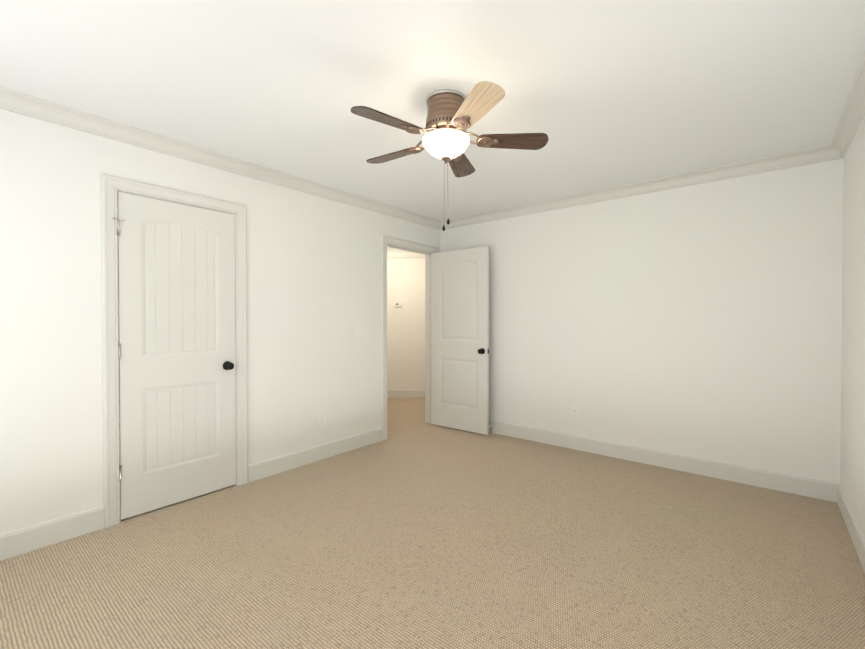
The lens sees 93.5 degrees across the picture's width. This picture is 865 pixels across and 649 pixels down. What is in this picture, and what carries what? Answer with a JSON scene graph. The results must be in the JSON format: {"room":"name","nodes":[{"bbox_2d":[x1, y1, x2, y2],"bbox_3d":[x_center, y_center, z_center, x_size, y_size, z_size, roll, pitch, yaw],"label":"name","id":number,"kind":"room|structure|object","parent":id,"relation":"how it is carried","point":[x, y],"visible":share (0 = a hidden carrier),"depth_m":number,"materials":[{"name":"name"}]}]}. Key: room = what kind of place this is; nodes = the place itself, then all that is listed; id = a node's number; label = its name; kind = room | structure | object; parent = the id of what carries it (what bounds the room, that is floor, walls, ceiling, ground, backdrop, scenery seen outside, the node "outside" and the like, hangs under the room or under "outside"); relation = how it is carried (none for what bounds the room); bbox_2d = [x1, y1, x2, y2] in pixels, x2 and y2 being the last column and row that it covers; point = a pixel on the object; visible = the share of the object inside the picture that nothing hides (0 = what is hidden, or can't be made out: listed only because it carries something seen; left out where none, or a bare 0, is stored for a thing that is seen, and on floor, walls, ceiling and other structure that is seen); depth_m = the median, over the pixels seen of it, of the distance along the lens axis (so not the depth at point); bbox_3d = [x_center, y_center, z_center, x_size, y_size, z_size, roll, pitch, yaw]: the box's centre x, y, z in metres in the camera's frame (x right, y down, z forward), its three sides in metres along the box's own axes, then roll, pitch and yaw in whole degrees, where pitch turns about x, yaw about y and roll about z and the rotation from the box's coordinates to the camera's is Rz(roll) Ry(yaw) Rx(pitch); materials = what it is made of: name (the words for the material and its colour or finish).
{"room":"empty bedroom","nodes":[
{"label":"empty bedroom","id":0,"kind":"room"},
{"bbox_2d":[0,109,439,533],"bbox_3d":[-1.318,-0.004,3.354,0.115,2.440,4.550,1,1,39],"label":"wall","id":1,"kind":"structure","parent":0,"point":[51,430],"depth_m":2.44,"materials":[{"name":"paint"}]},
{"bbox_2d":[0,506,103,560],"bbox_3d":[-2.299,1.164,2.066,0.014,0.133,1.002,1,1,39],"label":"baseboard","id":2,"kind":"structure","parent":1,"relation":"attached to","point":[31,538],"depth_m":2.27,"materials":[{"name":"paint"}]},
{"bbox_2d":[100,173,247,527],"bbox_3d":[-1.745,0.158,2.819,0.136,2.129,0.881,1,1,39],"label":"door frame","id":3,"kind":"structure","parent":1,"relation":"attached to","point":[111,186],"depth_m":2.50,"materials":[{"name":"paint"}]},
{"bbox_2d":[117,191,235,519],"bbox_3d":[-1.722,0.194,2.800,0.173,2.032,0.726,1,1,39],"label":"closet door","id":4,"kind":"structure","parent":1,"relation":"in","point":[177,344],"depth_m":2.75,"materials":[{"name":"paint"}]},
{"bbox_2d":[0,86,441,229],"bbox_3d":[-1.245,-1.179,3.282,0.072,0.088,4.320,1,1,39],"label":"crown molding","id":5,"kind":"structure","parent":1,"relation":"attached to","point":[10,100],"depth_m":2.72,"materials":[{"name":"paint"}]},
{"bbox_2d":[248,428,381,482],"bbox_3d":[-0.975,1.146,3.684,0.014,0.133,1.414,1,1,39],"label":"baseboard","id":6,"kind":"structure","parent":1,"relation":"attached to","point":[262,469],"depth_m":3.56,"materials":[{"name":"paint"}]},
{"bbox_2d":[319,413,324,426],"bbox_3d":[-0.993,0.857,3.664,0.008,0.116,0.071,1,1,39],"label":"electrical outlet","id":7,"kind":"object","parent":1,"relation":"attached to","point":[321,419],"visible":1,"depth_m":3.66,"materials":[{"name":"white plastic"}]},
{"bbox_2d":[355,325,364,336],"bbox_3d":[-0.706,0.059,3.998,0.018,0.116,0.116,1,1,39],"label":"switch plate","id":8,"kind":"object","parent":1,"relation":"attached to","point":[359,330],"visible":1,"depth_m":3.99,"materials":[{"name":"white plastic"}]},
{"bbox_2d":[381,235,437,440],"bbox_3d":[-0.282,0.137,4.622,0.155,2.129,0.932,1,1,39],"label":"door frame","id":9,"kind":"structure","parent":1,"relation":"attached to","point":[400,244],"depth_m":4.43,"materials":[{"name":"paint"}]},
{"bbox_2d":[431,246,488,434],"bbox_3d":[0.299,0.173,4.623,0.777,2.032,0.173,1,1,38],"label":"entry door","id":10,"kind":"structure","parent":1,"relation":"in","point":[459,339],"depth_m":4.59,"materials":[{"name":"paint"}]},
{"bbox_2d":[387,258,424,388],"bbox_3d":[-0.648,-0.041,6.622,2.400,2.440,0.100,0,1,-1],"label":"wall","id":11,"kind":"structure","parent":0,"point":[406,333],"depth_m":6.58,"materials":[{"name":"paint"}]},
{"bbox_2d":[395,302,401,306],"bbox_3d":[-0.547,-0.321,6.559,0.120,0.084,0.024,0,1,-1],"label":"thermostat","id":12,"kind":"object","parent":11,"relation":"attached to","point":[398,304],"visible":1,"depth_m":6.55,"materials":[{"name":"white plastic"}]},
{"bbox_2d":[387,247,424,397],"bbox_3d":[-0.646,-0.040,6.508,2.400,2.440,0.130,0,1,-1],"label":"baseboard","id":13,"kind":"structure","parent":11,"relation":"attached to","point":[395,253],"depth_m":6.57,"materials":[{"name":"paint"}]},
{"bbox_2d":[0,397,864,648],"bbox_3d":[-0.309,1.249,3.954,6.505,0.080,6.735,1,1,39],"label":"floor","id":14,"kind":"structure","parent":0,"point":[414,530],"depth_m":2.10,"materials":[{"name":"carpet"}]},
{"bbox_2d":[0,0,864,220],"bbox_3d":[-0.309,-1.271,3.926,6.505,0.080,6.735,1,1,39],"label":"ceiling","id":15,"kind":"structure","parent":0,"point":[603,94],"depth_m":2.00,"materials":[{"name":"paint"}]},
{"bbox_2d":[351,81,548,230],"bbox_3d":[0.040,-0.859,2.217,1.043,0.704,1.063,1,1,39],"label":"ceiling fan","id":16,"kind":"object","parent":15,"relation":"hanging from","point":[452,116],"visible":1,"depth_m":2.12,"materials":[{"name":"brown wood"}]},
{"bbox_2d":[440,158,843,482],"bbox_3d":[1.526,-0.010,3.893,3.605,2.440,0.115,1,1,39],"label":"wall","id":17,"kind":"structure","parent":0,"point":[703,320],"depth_m":3.36,"materials":[{"name":"paint"}]},
{"bbox_2d":[571,406,578,418],"bbox_3d":[1.378,0.853,3.944,0.071,0.116,0.008,1,1,39],"label":"electrical outlet","id":18,"kind":"object","parent":17,"relation":"attached to","point":[574,412],"visible":1,"depth_m":3.94,"materials":[{"name":"white plastic"}]},
{"bbox_2d":[440,145,827,228],"bbox_3d":[1.418,-1.186,3.846,3.300,0.088,0.072,1,1,39],"label":"crown molding","id":19,"kind":"structure","parent":17,"relation":"attached to","point":[818,154],"depth_m":3.43,"materials":[{"name":"paint"}]},
{"bbox_2d":[489,420,831,501],"bbox_3d":[1.425,1.143,3.905,3.450,0.133,0.014,1,1,39],"label":"baseboard","id":20,"kind":"structure","parent":17,"relation":"attached to","point":[794,484],"depth_m":3.38,"materials":[{"name":"paint"}]},
{"bbox_2d":[840,115,864,536],"bbox_3d":[1.436,0.022,1.027,0.115,2.440,4.435,1,1,39],"label":"wall","id":21,"kind":"structure","parent":0,"point":[852,460],"depth_m":2.39,"materials":[{"name":"paint"}]},
{"bbox_2d":[828,53,864,160],"bbox_3d":[1.400,-1.155,1.117,0.072,0.088,4.320,1,1,39],"label":"crown molding","id":22,"kind":"structure","parent":21,"relation":"attached to","point":[851,117],"depth_m":2.32,"materials":[{"name":"paint"}]},
{"bbox_2d":[832,482,864,571],"bbox_3d":[1.422,1.175,1.125,0.014,0.133,4.320,1,1,39],"label":"baseboard","id":23,"kind":"structure","parent":21,"relation":"attached to","point":[838,495],"depth_m":2.36,"materials":[{"name":"paint"}]}
]}

